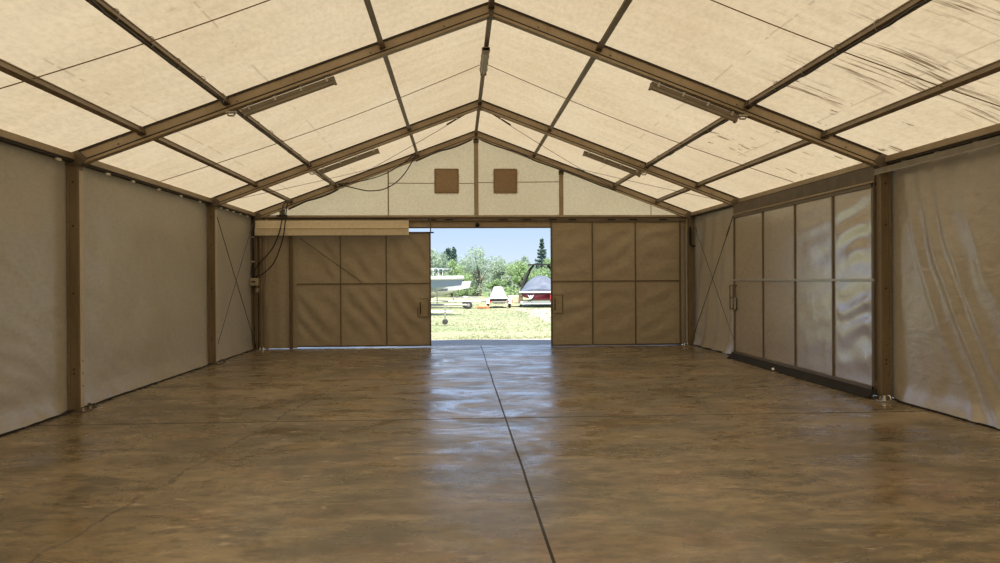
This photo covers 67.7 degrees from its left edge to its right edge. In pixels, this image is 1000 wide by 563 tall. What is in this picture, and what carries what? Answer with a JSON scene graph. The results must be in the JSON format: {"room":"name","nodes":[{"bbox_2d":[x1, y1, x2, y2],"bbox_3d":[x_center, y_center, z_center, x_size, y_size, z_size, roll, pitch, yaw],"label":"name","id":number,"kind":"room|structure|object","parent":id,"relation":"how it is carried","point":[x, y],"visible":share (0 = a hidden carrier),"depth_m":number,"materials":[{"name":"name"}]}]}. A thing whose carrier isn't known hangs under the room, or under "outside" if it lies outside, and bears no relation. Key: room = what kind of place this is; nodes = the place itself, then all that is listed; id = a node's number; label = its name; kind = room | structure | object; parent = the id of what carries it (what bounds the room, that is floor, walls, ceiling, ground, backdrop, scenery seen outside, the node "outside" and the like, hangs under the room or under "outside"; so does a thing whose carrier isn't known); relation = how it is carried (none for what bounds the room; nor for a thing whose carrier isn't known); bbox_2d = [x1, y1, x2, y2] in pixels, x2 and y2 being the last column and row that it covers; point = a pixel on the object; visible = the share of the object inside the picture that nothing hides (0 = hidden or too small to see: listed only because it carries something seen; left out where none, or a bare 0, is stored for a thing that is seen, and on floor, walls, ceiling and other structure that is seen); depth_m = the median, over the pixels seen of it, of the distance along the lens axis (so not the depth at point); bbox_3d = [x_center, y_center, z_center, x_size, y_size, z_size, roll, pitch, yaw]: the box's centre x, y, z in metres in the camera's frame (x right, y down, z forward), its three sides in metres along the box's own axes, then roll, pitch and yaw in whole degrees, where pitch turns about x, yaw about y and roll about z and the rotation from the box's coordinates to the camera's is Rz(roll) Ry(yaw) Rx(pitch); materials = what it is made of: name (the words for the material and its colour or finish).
{"room":"aircraft hangar","nodes":[
{"label":"aircraft hangar","id":0,"kind":"room"},
{"bbox_2d":[0,142,252,433],"bbox_3d":[-4.874,0.033,4.781,0.106,3.000,24.090,0,0,-3],"label":"wall","id":1,"kind":"structure","parent":0,"point":[146,277],"depth_m":9.86,"materials":[{"name":"fabric"}]},
{"bbox_2d":[0,349,253,436],"bbox_3d":[-4.872,1.542,4.705,0.120,0.022,23.930,0,0,-3],"label":"baseboard","id":2,"kind":"structure","parent":1,"relation":"attached to","point":[208,364],"depth_m":9.69,"materials":[{"name":"black rubber"}]},
{"bbox_2d":[259,236,296,348],"bbox_3d":[-5.085,0.037,16.793,1.000,2.950,0.030,0,0,-3],"label":"wall","id":3,"kind":"structure","parent":0,"point":[278,274],"depth_m":16.80,"materials":[{"name":"fabric"}]},
{"bbox_2d":[272,140,685,343],"bbox_3d":[-0.505,-0.983,17.086,10.070,4.935,0.019,0,0,-3],"label":"wall","id":4,"kind":"structure","parent":0,"point":[539,196],"depth_m":17.09,"materials":[{"name":"fabric"}]},
{"bbox_2d":[297,232,430,346],"bbox_3d":[-3.129,0.177,16.978,3.104,2.615,0.114,0,0,-2],"label":"door","id":5,"kind":"structure","parent":4,"relation":"in","point":[353,291],"depth_m":16.98,"materials":[{"name":"fabric"}]},
{"bbox_2d":[434,168,459,194],"bbox_3d":[-1.219,-2.288,17.001,0.616,0.616,0.012,0,0,-3],"label":"air vent","id":6,"kind":"object","parent":4,"relation":"in","point":[446,181],"visible":1,"depth_m":17.00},
{"bbox_2d":[492,168,518,194],"bbox_3d":[0.125,-2.298,17.076,0.613,0.623,0.012,0,0,-3],"label":"air vent","id":7,"kind":"object","parent":4,"relation":"in","point":[504,180],"visible":1,"depth_m":17.07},
{"bbox_2d":[550,221,681,345],"bbox_3d":[2.673,0.037,17.145,3.030,2.871,0.096,0,0,-4],"label":"door","id":8,"kind":"structure","parent":4,"relation":"in","point":[614,283],"depth_m":17.15,"materials":[{"name":"fabric"}]},
{"bbox_2d":[431,293,550,339],"bbox_3d":[-2.915,1.444,59.934,180.000,0.057,240.000,0,0,-3],"label":"ground","id":9,"kind":"structure","parent":0,"point":[444,329],"depth_m":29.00,"materials":[{"name":"plant"}]},
{"bbox_2d":[431,306,451,324],"bbox_3d":[-3.579,0.964,25.864,3.829,1.129,1.685,0,0,-3],"label":"trailer","id":10,"kind":"object","parent":9,"relation":"on","point":[444,321],"visible":0.08,"depth_m":25.75,"materials":[{"name":"metal"}]},
{"bbox_2d":[431,249,453,294],"bbox_3d":[-6.420,-0.889,73.748,5.070,4.751,5.152,0,0,-3],"label":"willow tree","id":11,"kind":"object","parent":9,"relation":"on","point":[436,262],"visible":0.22,"depth_m":73.52,"materials":[{"name":"green plant"}]},
{"bbox_2d":[431,292,453,301],"bbox_3d":[-4.123,0.971,42.238,5.192,1.033,2.163,0,0,-3],"label":"trailer","id":12,"kind":"object","parent":9,"relation":"on","point":[453,292],"visible":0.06,"depth_m":42.02,"materials":[{"name":"metal"}]},
{"bbox_2d":[431,281,470,296],"bbox_3d":[-4.301,0.384,42.153,5.326,1.229,2.142,0,0,4],"label":"boat","id":13,"kind":"object","parent":12,"relation":"on","point":[446,290],"visible":0.23,"depth_m":41.71,"materials":[{"name":"plastic"}]},
{"bbox_2d":[441,247,456,294],"bbox_3d":[-5.413,-1.126,78.846,3.179,5.184,3.242,0,0,-3],"label":"leafy tree","id":14,"kind":"object","parent":9,"relation":"on","point":[451,254],"visible":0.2,"depth_m":78.57,"materials":[{"name":"green plant"}]},
{"bbox_2d":[431,291,466,305],"bbox_3d":[-4.647,0.946,33.727,6.278,1.135,2.483,0,0,-3],"label":"trailer","id":15,"kind":"object","parent":9,"relation":"on","point":[437,304],"visible":0.05,"depth_m":33.06,"materials":[{"name":"metal"}]},
{"bbox_2d":[435,259,474,296],"bbox_3d":[-4.476,-0.321,69.956,4.219,3.621,4.102,0,0,16],"label":"willow tree","id":16,"kind":"object","parent":9,"relation":"on","point":[461,292],"visible":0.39,"depth_m":69.71,"materials":[{"name":"green plant"}]},
{"bbox_2d":[448,289,490,308],"bbox_3d":[-1.374,0.942,40.958,2.949,1.067,1.715,0,0,-3],"label":"trailer","id":17,"kind":"object","parent":9,"relation":"on","point":[468,302],"visible":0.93,"depth_m":40.57,"materials":[{"name":"metal"}]},
{"bbox_2d":[455,245,502,295],"bbox_3d":[-2.120,-1.007,71.882,5.853,4.946,6.228,0,0,-38],"label":"willow tree","id":18,"kind":"object","parent":9,"relation":"on","point":[479,280],"visible":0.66,"depth_m":71.89,"materials":[{"name":"green plant"}]},
{"bbox_2d":[473,258,493,292],"bbox_3d":[-1.765,-0.676,86.091,6.649,4.207,6.693,0,0,-3],"label":"leafy tree","id":19,"kind":"object","parent":9,"relation":"on","point":[489,275],"visible":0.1,"depth_m":85.16,"materials":[{"name":"green plant"}]},
{"bbox_2d":[482,279,513,296],"bbox_3d":[-0.165,0.593,66.096,2.958,1.790,3.055,0,0,-3],"label":"leafy bush","id":20,"kind":"object","parent":9,"relation":"on","point":[495,283],"visible":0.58,"depth_m":66.07,"materials":[{"name":"green plant"}]},
{"bbox_2d":[486,298,511,307],"bbox_3d":[-0.146,1.195,42.581,1.390,0.537,3.760,0,0,-3],"label":"trailer","id":21,"kind":"object","parent":9,"relation":"on","point":[509,301],"visible":0.88,"depth_m":40.91,"materials":[{"name":"metal"}]},
{"bbox_2d":[489,287,507,303],"bbox_3d":[-0.124,0.745,42.153,1.040,0.918,2.784,0,0,-3],"label":"jet ski","id":22,"kind":"object","parent":21,"relation":"on","point":[498,294],"visible":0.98,"depth_m":40.77,"materials":[{"name":"white plastic"}]},
{"bbox_2d":[482,259,519,294],"bbox_3d":[0.230,-0.401,71.016,4.222,3.719,4.113,0,0,-22],"label":"willow tree","id":23,"kind":"object","parent":9,"relation":"on","point":[498,268],"visible":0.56,"depth_m":70.20,"materials":[{"name":"green plant"}]},
{"bbox_2d":[507,295,522,305],"bbox_3d":[0.846,1.135,43.650,0.820,0.640,2.145,0,0,-3],"label":"utility cart","id":24,"kind":"object","parent":9,"relation":"on","point":[515,298],"visible":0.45,"depth_m":42.62,"materials":[{"name":"beige plastic"}]},
{"bbox_2d":[502,261,539,295],"bbox_3d":[2.031,-0.226,68.198,4.067,3.366,4.231,0,0,-6],"label":"leafy bush","id":25,"kind":"object","parent":9,"relation":"on","point":[517,272],"visible":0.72,"depth_m":67.86,"materials":[{"name":"green plant"}]},
{"bbox_2d":[511,256,536,293],"bbox_3d":[2.548,-0.582,74.154,3.934,4.036,3.842,0,0,-20],"label":"willow tree","id":26,"kind":"object","parent":9,"relation":"on","point":[524,258],"visible":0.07,"depth_m":73.94,"materials":[{"name":"green plant"}]},
{"bbox_2d":[521,295,550,303],"bbox_3d":[2.842,1.089,45.487,2.254,0.700,7.684,0,0,9],"label":"trailer","id":27,"kind":"object","parent":9,"relation":"on","point":[522,302],"visible":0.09,"depth_m":41.81,"materials":[{"name":"metal"}]},
{"bbox_2d":[519,264,550,300],"bbox_3d":[2.476,0.012,45.060,2.570,2.110,6.695,0,0,4],"label":"boat","id":28,"kind":"object","parent":27,"relation":"on","point":[538,288],"visible":0.7,"depth_m":42.58,"materials":[{"name":"red plastic"}]},
{"bbox_2d":[533,238,549,273],"bbox_3d":[4.421,-1.600,78.272,2.619,6.003,2.567,0,0,-29],"label":"pine tree","id":29,"kind":"object","parent":9,"relation":"on","point":[541,250],"visible":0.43,"depth_m":78.20,"materials":[{"name":"green plant"}]},
{"bbox_2d":[535,258,550,278],"bbox_3d":[4.611,-0.415,69.441,4.694,3.706,4.774,0,0,-3],"label":"leafy bush","id":30,"kind":"object","parent":9,"relation":"on","point":[545,272],"visible":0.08,"depth_m":69.25,"materials":[{"name":"green plant"}]},
{"bbox_2d":[431,339,550,345],"bbox_3d":[-0.598,1.578,18.399,15.000,0.148,1.900,0,0,-3],"label":"concrete apron","id":31,"kind":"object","parent":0,"point":[458,341],"visible":0.14,"depth_m":18.40,"materials":[{"name":"concrete"}]},
{"bbox_2d":[0,344,999,562],"bbox_3d":[0.141,1.598,5.145,10.500,0.150,24.650,0,0,-3],"label":"floor","id":32,"kind":"structure","parent":0,"point":[458,453],"depth_m":6.04,"materials":[{"name":"concrete"}]},
{"bbox_2d":[259,219,262,348],"bbox_3d":[-5.355,0.061,16.703,0.070,2.925,0.060,0,0,-3],"label":"upright","id":33,"kind":"object","parent":32,"relation":"on","point":[260,237],"visible":0.7,"depth_m":16.68,"materials":[{"name":"metal"}]},
{"bbox_2d":[265,219,267,349],"bbox_3d":[-5.235,0.060,16.710,0.050,2.925,0.060,0,0,-3],"label":"upright","id":34,"kind":"object","parent":32,"relation":"on","point":[266,237],"visible":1,"depth_m":16.68,"materials":[{"name":"metal"}]},
{"bbox_2d":[289,219,292,348],"bbox_3d":[-4.701,0.057,16.739,0.060,2.925,0.060,0,0,-3],"label":"upright","id":35,"kind":"object","parent":32,"relation":"on","point":[290,237],"visible":1,"depth_m":16.71,"materials":[{"name":"metal"}]},
{"bbox_2d":[206,100,738,364],"bbox_3d":[-0.371,-0.964,14.069,10.120,4.932,0.240,0,0,-3],"label":"frame","id":36,"kind":"object","parent":32,"relation":"on","point":[473,106],"visible":0.66,"depth_m":13.95,"materials":[{"name":"metal"}]},
{"bbox_2d":[85,161,211,203],"bbox_3d":[-5.214,-1.469,11.324,0.100,0.103,4.830,0,0,-3],"label":"beam","id":37,"kind":"structure","parent":36,"relation":"attached to","point":[99,166],"depth_m":10.79,"materials":[{"name":"metal"}]},
{"bbox_2d":[215,210,217,361],"bbox_3d":[-5.253,0.076,13.811,0.014,2.810,0.090,0,0,-3],"label":"wall rail","id":38,"kind":"object","parent":36,"relation":"attached to","point":[215,210],"visible":1,"depth_m":13.78,"materials":[{"name":"metal"}]},
{"bbox_2d":[319,148,379,174],"bbox_3d":[-2.818,-2.243,13.939,1.133,0.499,0.103,0,0,-3],"label":"strip light","id":39,"kind":"object","parent":36,"relation":"attached to","point":[372,152],"visible":1,"depth_m":13.90,"materials":[{"name":"metal"}]},
{"bbox_2d":[582,151,641,176],"bbox_3d":[2.139,-2.242,14.216,1.133,0.499,0.103,0,0,-3],"label":"strip light","id":40,"kind":"object","parent":36,"relation":"attached to","point":[585,153],"visible":1,"depth_m":14.18,"materials":[{"name":"metal"}]},
{"bbox_2d":[644,111,735,168],"bbox_3d":[2.932,-2.194,11.776,0.098,0.108,4.842,0,0,-3],"label":"roof purlin","id":41,"kind":"structure","parent":36,"relation":"attached to","point":[719,120],"depth_m":11.57,"materials":[{"name":"metal"}]},
{"bbox_2d":[646,118,728,168],"bbox_3d":[2.915,-2.189,11.775,0.104,0.123,4.741,0,0,-3],"label":"cable","id":42,"kind":"object","parent":41,"relation":"attached to","point":[725,121],"visible":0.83,"depth_m":11.48,"materials":[{"name":"metal"}]},
{"bbox_2d":[738,163,871,202],"bbox_3d":[4.740,-1.528,11.879,0.100,0.103,4.830,0,0,-3],"label":"beam","id":43,"kind":"structure","parent":36,"relation":"attached to","point":[860,166],"depth_m":11.39,"materials":[{"name":"metal"}]},
{"bbox_2d":[733,167,875,214],"bbox_3d":[4.691,-1.366,11.877,0.190,0.220,4.820,0,0,-3],"label":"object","id":44,"kind":"structure","parent":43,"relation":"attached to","point":[865,176],"depth_m":11.15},
{"bbox_2d":[729,183,875,389],"bbox_3d":[4.591,0.062,11.885,0.116,2.635,4.841,0,0,-3],"label":"door","id":45,"kind":"structure","parent":44,"relation":"hanging from","point":[804,285],"depth_m":11.20,"materials":[{"name":"plastic"}]},
{"bbox_2d":[727,352,876,398],"bbox_3d":[4.562,1.419,11.911,0.151,0.120,4.950,0,0,-3],"label":"flap","id":46,"kind":"object","parent":45,"relation":"attached to","point":[824,381],"visible":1,"depth_m":11.13,"materials":[{"name":"rubber"}]},
{"bbox_2d":[250,131,694,349],"bbox_3d":[-0.533,-0.971,16.974,10.120,4.932,0.240,0,0,-3],"label":"frame","id":47,"kind":"object","parent":32,"relation":"on","point":[270,210],"visible":0.74,"depth_m":16.93,"materials":[{"name":"metal"}]},
{"bbox_2d":[218,203,254,216],"bbox_3d":[-5.433,-1.479,15.243,0.100,0.103,2.800,0,0,-3],"label":"beam","id":48,"kind":"structure","parent":47,"relation":"attached to","point":[225,206],"depth_m":15.35,"materials":[{"name":"metal"}]},
{"bbox_2d":[217,217,255,345],"bbox_3d":[-5.370,0.097,15.265,0.032,2.750,2.710,0,0,-3],"label":"wire","id":49,"kind":"object","parent":47,"relation":"attached to","point":[217,217],"visible":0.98,"depth_m":15.16,"materials":[{"name":"metal"}]},
{"bbox_2d":[250,217,254,276],"bbox_3d":[-5.509,-0.765,16.597,0.080,1.340,0.060,0,0,-3],"label":"conduit","id":50,"kind":"object","parent":47,"relation":"attached to","point":[252,236],"visible":1,"depth_m":16.58,"materials":[{"name":"metal"}]},
{"bbox_2d":[262,188,292,203],"bbox_3d":[-4.608,-1.794,15.288,0.098,0.108,2.812,0,0,-3],"label":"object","id":51,"kind":"structure","parent":47,"relation":"attached to","point":[274,193],"depth_m":15.47,"materials":[{"name":"metal"}]},
{"bbox_2d":[254,201,286,276],"bbox_3d":[-5.084,-0.943,16.520,0.756,1.690,0.028,0,0,-3],"label":"cable","id":52,"kind":"object","parent":51,"relation":"hanging from","point":[286,201],"visible":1,"depth_m":16.52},
{"bbox_2d":[255,202,288,276],"bbox_3d":[-5.038,-0.951,16.508,0.772,1.727,0.028,0,0,-3],"label":"cable","id":53,"kind":"object","parent":51,"relation":"hanging from","point":[287,202],"visible":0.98,"depth_m":16.51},
{"bbox_2d":[288,189,337,209],"bbox_3d":[-4.177,-1.840,16.669,1.118,0.484,0.040,0,0,-3],"label":"cable","id":54,"kind":"object","parent":47,"relation":"hanging from","point":[336,189],"visible":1,"depth_m":16.66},
{"bbox_2d":[315,169,336,186],"bbox_3d":[-3.632,-2.166,15.341,0.098,0.108,2.812,0,0,-3],"label":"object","id":55,"kind":"structure","parent":47,"relation":"attached to","point":[323,176],"depth_m":15.62,"materials":[{"name":"metal"}]},
{"bbox_2d":[339,116,461,185],"bbox_3d":[-2.007,-2.736,15.436,4.125,1.175,0.032,0,0,39],"label":"wire","id":56,"kind":"object","parent":47,"relation":"attached to","point":[450,122],"visible":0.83,"depth_m":15.13,"materials":[{"name":"metal"}]},
{"bbox_2d":[410,134,419,156],"bbox_3d":[-1.789,-2.869,15.443,0.098,0.108,2.812,0,0,-3],"label":"roof purlin","id":57,"kind":"structure","parent":47,"relation":"attached to","point":[411,136],"depth_m":15.61,"materials":[{"name":"metal"}]},
{"bbox_2d":[338,154,415,190],"bbox_3d":[-2.759,-2.460,16.747,1.754,0.872,0.024,0,0,-3],"label":"cable","id":58,"kind":"object","parent":57,"relation":"hanging from","point":[415,154],"visible":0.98,"depth_m":16.75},
{"bbox_2d":[416,139,471,161],"bbox_3d":[-1.268,-2.962,16.828,1.275,0.525,0.036,0,0,-3],"label":"cable","id":59,"kind":"object","parent":47,"relation":"hanging from","point":[470,139],"visible":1,"depth_m":16.81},
{"bbox_2d":[260,215,685,218],"bbox_3d":[-0.503,-1.470,17.012,9.810,0.080,0.125,0,0,-3],"label":"header beam","id":60,"kind":"structure","parent":47,"relation":"attached to","point":[267,216],"depth_m":16.92,"materials":[{"name":"metal"}]},
{"bbox_2d":[258,219,684,227],"bbox_3d":[-0.540,-1.333,17.046,9.800,0.225,0.075,0,0,-3],"label":"panel","id":61,"kind":"object","parent":60,"relation":"attached to","point":[488,224],"visible":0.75,"depth_m":17.00,"materials":[{"name":"wood"}]},
{"bbox_2d":[473,139,478,214],"bbox_3d":[-0.544,-2.370,17.023,0.120,1.770,0.075,0,0,-3],"label":"post","id":62,"kind":"object","parent":60,"relation":"on","point":[475,141],"visible":1,"depth_m":17.00,"materials":[{"name":"metal"}]},
{"bbox_2d":[406,218,686,221],"bbox_3d":[1.086,-1.412,17.071,6.450,0.065,0.105,0,0,-3],"label":"door track","id":63,"kind":"object","parent":60,"relation":"attached to","point":[409,219],"visible":1,"depth_m":17.01,"materials":[{"name":"metal"}]},
{"bbox_2d":[254,220,408,235],"bbox_3d":[-3.754,-1.198,16.684,3.400,0.335,0.141,0,0,-3],"label":"fabric valance","id":64,"kind":"object","parent":63,"relation":"attached to","point":[358,227],"visible":1,"depth_m":16.66,"materials":[{"name":"fabric"}]},
{"bbox_2d":[559,170,563,214],"bbox_3d":[1.405,-2.027,17.133,0.120,1.061,0.075,0,0,-3],"label":"post","id":65,"kind":"object","parent":60,"relation":"on","point":[561,173],"visible":0.99,"depth_m":17.10,"materials":[{"name":"wood"}]},
{"bbox_2d":[481,139,615,190],"bbox_3d":[1.109,-2.646,16.962,3.110,1.175,0.030,0,0,-3],"label":"cable","id":66,"kind":"object","parent":47,"relation":"hanging from","point":[481,139],"visible":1,"depth_m":16.95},
{"bbox_2d":[494,115,609,185],"bbox_3d":[1.081,-2.755,15.608,0.032,1.175,4.125,0,0,45],"label":"wire","id":67,"kind":"object","parent":47,"relation":"attached to","point":[506,122],"visible":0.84,"depth_m":15.18,"materials":[{"name":"metal"}]},
{"bbox_2d":[613,170,641,187],"bbox_3d":[2.713,-2.203,15.695,0.098,0.108,2.812,0,0,-3],"label":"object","id":68,"kind":"structure","parent":47,"relation":"attached to","point":[628,176],"depth_m":16.14,"materials":[{"name":"metal"}]},
{"bbox_2d":[655,188,689,203],"bbox_3d":[3.694,-1.842,15.751,0.098,0.108,2.812,0,0,-3],"label":"roof purlin","id":69,"kind":"structure","parent":47,"relation":"attached to","point":[684,190],"depth_m":15.93,"materials":[{"name":"metal"}]},
{"bbox_2d":[685,219,687,342],"bbox_3d":[4.325,0.004,17.243,0.040,2.925,0.060,0,0,-3],"label":"upright","id":70,"kind":"object","parent":47,"relation":"on","point":[686,222],"visible":0.8,"depth_m":17.21,"materials":[{"name":"metal"}]},
{"bbox_2d":[691,203,730,216],"bbox_3d":[4.522,-1.537,15.798,0.100,0.103,2.800,0,0,-3],"label":"beam","id":71,"kind":"structure","parent":47,"relation":"attached to","point":[718,207],"depth_m":15.84,"materials":[{"name":"metal"}]},
{"bbox_2d":[691,216,732,342],"bbox_3d":[4.475,0.040,15.814,0.032,2.750,2.710,0,0,-3],"label":"wire","id":72,"kind":"object","parent":47,"relation":"attached to","point":[732,216],"visible":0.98,"depth_m":15.50,"materials":[{"name":"metal"}]},
{"bbox_2d":[65,2,891,412],"bbox_3d":[-0.096,-0.952,9.137,10.120,4.932,0.240,0,0,-3],"label":"frame","id":73,"kind":"object","parent":32,"relation":"on","point":[98,151],"visible":0.92,"depth_m":9.09,"materials":[{"name":"metal"}]},
{"bbox_2d":[79,170,84,406],"bbox_3d":[-4.978,0.087,8.879,0.014,2.810,0.090,0,0,-3],"label":"wall rail","id":74,"kind":"object","parent":73,"relation":"attached to","point":[81,200],"visible":1,"depth_m":8.86,"materials":[{"name":"metal"}]},
{"bbox_2d":[154,137,257,187],"bbox_3d":[-4.390,-1.784,11.369,0.098,0.108,4.842,0,0,-3],"label":"roof purlin","id":75,"kind":"structure","parent":73,"relation":"attached to","point":[163,141],"depth_m":10.91,"materials":[{"name":"metal"}]},
{"bbox_2d":[237,109,311,167],"bbox_3d":[-3.413,-2.157,11.423,0.098,0.108,4.842,0,0,-3],"label":"roof purlin","id":76,"kind":"structure","parent":73,"relation":"attached to","point":[250,118],"depth_m":11.16,"materials":[{"name":"metal"}]},
{"bbox_2d":[236,111,309,167],"bbox_3d":[-3.398,-2.155,11.423,0.104,0.122,4.741,0,0,-3],"label":"cable","id":77,"kind":"object","parent":76,"relation":"attached to","point":[238,113],"visible":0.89,"depth_m":10.92,"materials":[{"name":"rubber"}]},
{"bbox_2d":[241,76,336,117],"bbox_3d":[-2.543,-2.232,9.007,1.133,0.499,0.103,0,0,-3],"label":"strip light","id":78,"kind":"object","parent":73,"relation":"attached to","point":[327,82],"visible":1,"depth_m":8.98,"materials":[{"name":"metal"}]},
{"bbox_2d":[383,56,410,130],"bbox_3d":[-1.570,-2.859,11.524,0.098,0.108,4.842,0,0,-3],"label":"roof purlin","id":79,"kind":"structure","parent":73,"relation":"attached to","point":[386,59],"depth_m":11.02,"materials":[{"name":"metal"}]},
{"bbox_2d":[478,20,491,103],"bbox_3d":[-0.248,-3.368,11.596,0.072,0.088,4.830,0,0,-3],"label":"ridge purlin","id":80,"kind":"structure","parent":73,"relation":"attached to","point":[489,22],"depth_m":10.53,"materials":[{"name":"metal"}]},
{"bbox_2d":[160,65,479,181],"bbox_3d":[-2.721,-2.460,11.511,4.924,1.849,0.071,0,0,-3],"label":"rope","id":81,"kind":"object","parent":80,"relation":"hanging from","point":[478,65],"visible":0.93,"depth_m":11.54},
{"bbox_2d":[480,47,489,75],"bbox_3d":[-0.228,-3.267,11.072,0.123,0.106,1.150,0,0,-3],"label":"strip light","id":82,"kind":"object","parent":80,"relation":"hanging from","point":[485,50],"visible":1,"depth_m":10.92,"materials":[{"name":"metal"}]},
{"bbox_2d":[481,54,487,74],"bbox_3d":[-0.228,-3.239,11.072,0.083,0.042,1.090,0,0,-3],"label":"diffuser","id":83,"kind":"object","parent":82,"relation":"attached to","point":[484,57],"depth_m":11.08,"materials":[{"name":"plastic"}]},
{"bbox_2d":[488,65,793,182],"bbox_3d":[2.231,-2.489,11.787,4.924,1.849,0.071,0,0,-3],"label":"rope","id":84,"kind":"object","parent":80,"relation":"hanging from","point":[488,65],"visible":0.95,"depth_m":11.81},
{"bbox_2d":[548,57,595,131],"bbox_3d":[1.081,-2.875,11.671,0.098,0.108,4.842,0,0,-3],"label":"roof purlin","id":85,"kind":"structure","parent":73,"relation":"attached to","point":[591,60],"depth_m":11.18,"materials":[{"name":"metal"}]},
{"bbox_2d":[648,81,738,122],"bbox_3d":[2.414,-2.231,9.284,1.133,0.499,0.103,0,0,-3],"label":"strip light","id":86,"kind":"object","parent":73,"relation":"attached to","point":[657,87],"visible":1,"depth_m":9.25,"materials":[{"name":"metal"}]},
{"bbox_2d":[695,140,812,187],"bbox_3d":[3.912,-1.833,11.832,0.098,0.108,4.842,0,0,-3],"label":"roof purlin","id":87,"kind":"structure","parent":73,"relation":"attached to","point":[802,143],"depth_m":11.37,"materials":[{"name":"metal"}]},
{"bbox_2d":[743,0,928,109],"bbox_3d":[3.207,-2.182,6.844,0.098,0.108,4.842,0,0,-3],"label":"roof purlin","id":88,"kind":"structure","parent":73,"relation":"attached to","point":[898,11],"depth_m":6.95,"materials":[{"name":"metal"}]},
{"bbox_2d":[747,0,931,108],"bbox_3d":[3.190,-2.182,6.843,0.101,0.130,4.742,0,0,-3],"label":"cable","id":89,"kind":"object","parent":88,"relation":"attached to","point":[924,1],"visible":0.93,"depth_m":6.86,"materials":[{"name":"metal"}]},
{"bbox_2d":[874,136,999,174],"bbox_3d":[4.969,-1.387,6.358,0.150,0.102,6.150,0,0,-3],"label":"beam","id":90,"kind":"structure","parent":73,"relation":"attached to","point":[978,144],"depth_m":8.11,"materials":[{"name":"metal"}]},
{"bbox_3d":[0.179,-0.941,4.204,10.120,4.932,0.240,0,0,-3],"label":"frame","id":91,"kind":"object","parent":32,"relation":"on","visible":0},
{"bbox_2d":[0,129,74,161],"bbox_3d":[-4.939,-1.458,6.391,0.100,0.103,4.830,0,0,-3],"label":"beam","id":92,"kind":"structure","parent":91,"relation":"attached to","point":[10,138],"depth_m":7.99,"materials":[{"name":"metal"}]},
{"bbox_2d":[0,58,145,135],"bbox_3d":[-4.115,-1.773,6.437,0.098,0.108,4.842,0,0,-3],"label":"roof purlin","id":93,"kind":"structure","parent":91,"relation":"attached to","point":[6,67],"depth_m":7.10,"materials":[{"name":"metal"}]},
{"bbox_2d":[85,0,229,105],"bbox_3d":[-3.138,-2.145,6.490,0.098,0.108,4.842,0,0,-3],"label":"roof purlin","id":94,"kind":"structure","parent":91,"relation":"attached to","point":[103,4],"depth_m":6.79,"materials":[{"name":"metal"}]},
{"bbox_2d":[89,0,226,105],"bbox_3d":[-3.124,-2.146,6.491,0.103,0.129,4.741,0,0,-3],"label":"cable","id":95,"kind":"object","parent":94,"relation":"attached to","point":[93,2],"visible":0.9,"depth_m":6.67,"materials":[{"name":"rubber"}]},
{"bbox_2d":[364,0,385,49],"bbox_3d":[-1.295,-2.848,6.591,0.098,0.108,4.842,0,0,-3],"label":"roof purlin","id":96,"kind":"structure","parent":91,"relation":"attached to","point":[368,4],"depth_m":8.16,"materials":[{"name":"metal"}]},
{"bbox_2d":[488,0,494,8],"bbox_3d":[0.027,-3.356,6.664,0.072,0.088,4.830,0,0,-3],"label":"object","id":97,"kind":"structure","parent":91,"relation":"attached to","point":[491,3],"depth_m":8.98,"materials":[{"name":"metal"}]},
{"bbox_2d":[0,0,269,88],"bbox_3d":[-2.450,-2.448,6.648,4.924,1.849,0.071,0,0,-3],"label":"rope","id":98,"kind":"object","parent":97,"relation":"hanging from","point":[266,0],"visible":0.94,"depth_m":6.62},
{"bbox_2d":[711,0,999,106],"bbox_3d":[2.502,-2.477,6.924,4.924,1.849,0.071,0,0,-3],"label":"rope","id":99,"kind":"object","parent":97,"relation":"hanging from","point":[711,0],"visible":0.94,"depth_m":6.99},
{"bbox_2d":[596,0,631,51],"bbox_3d":[1.356,-2.863,6.739,0.098,0.108,4.842,0,0,-3],"label":"roof purlin","id":100,"kind":"structure","parent":91,"relation":"attached to","point":[626,3],"depth_m":8.25,"materials":[{"name":"metal"}]},
{"bbox_2d":[820,59,999,139],"bbox_3d":[4.187,-1.821,6.900,0.098,0.108,4.842,0,0,-3],"label":"roof purlin","id":101,"kind":"structure","parent":91,"relation":"attached to","point":[994,67],"depth_m":7.37,"materials":[{"name":"metal"}]},
{"bbox_2d":[885,123,999,163],"bbox_3d":[5.015,-1.516,6.947,0.100,0.103,4.830,0,0,-3],"label":"beam","id":102,"kind":"structure","parent":91,"relation":"attached to","point":[991,131],"depth_m":8.19,"materials":[{"name":"metal"}]},
{"bbox_2d":[0,0,999,211],"bbox_3d":[0.121,-2.471,5.084,10.240,1.915,24.150,0,0,-3],"label":"ceiling","id":103,"kind":"structure","parent":0,"point":[708,42],"depth_m":8.55,"materials":[{"name":"fabric"}]},
{"bbox_2d":[693,207,733,353],"bbox_3d":[4.554,-0.051,15.858,0.156,3.000,3.020,0,0,-3],"label":"wall","id":104,"kind":"structure","parent":0,"point":[712,331],"depth_m":15.95,"materials":[{"name":"fabric"}]},
{"bbox_2d":[873,144,999,428],"bbox_3d":[5.226,-0.015,3.832,0.118,3.015,21.070,0,0,-3],"label":"wall","id":105,"kind":"structure","parent":0,"point":[945,211],"depth_m":8.29,"materials":[{"name":"fabric"}]},
{"bbox_2d":[891,398,999,430],"bbox_3d":[5.391,1.493,1.331,0.120,0.022,16.050,0,0,-3],"label":"baseboard","id":106,"kind":"structure","parent":105,"relation":"attached to","point":[895,399],"depth_m":8.29,"materials":[{"name":"black rubber"}]},
{"label":"outside","id":107,"kind":"structure","parent":0,"visible":0},
{"bbox_2d":[431,268,463,291],"bbox_3d":[-4.782,0.088,33.511,6.448,1.534,2.720,0,0,9],"label":"powerboat","id":108,"kind":"object","parent":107,"point":[437,282],"visible":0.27,"depth_m":32.73,"materials":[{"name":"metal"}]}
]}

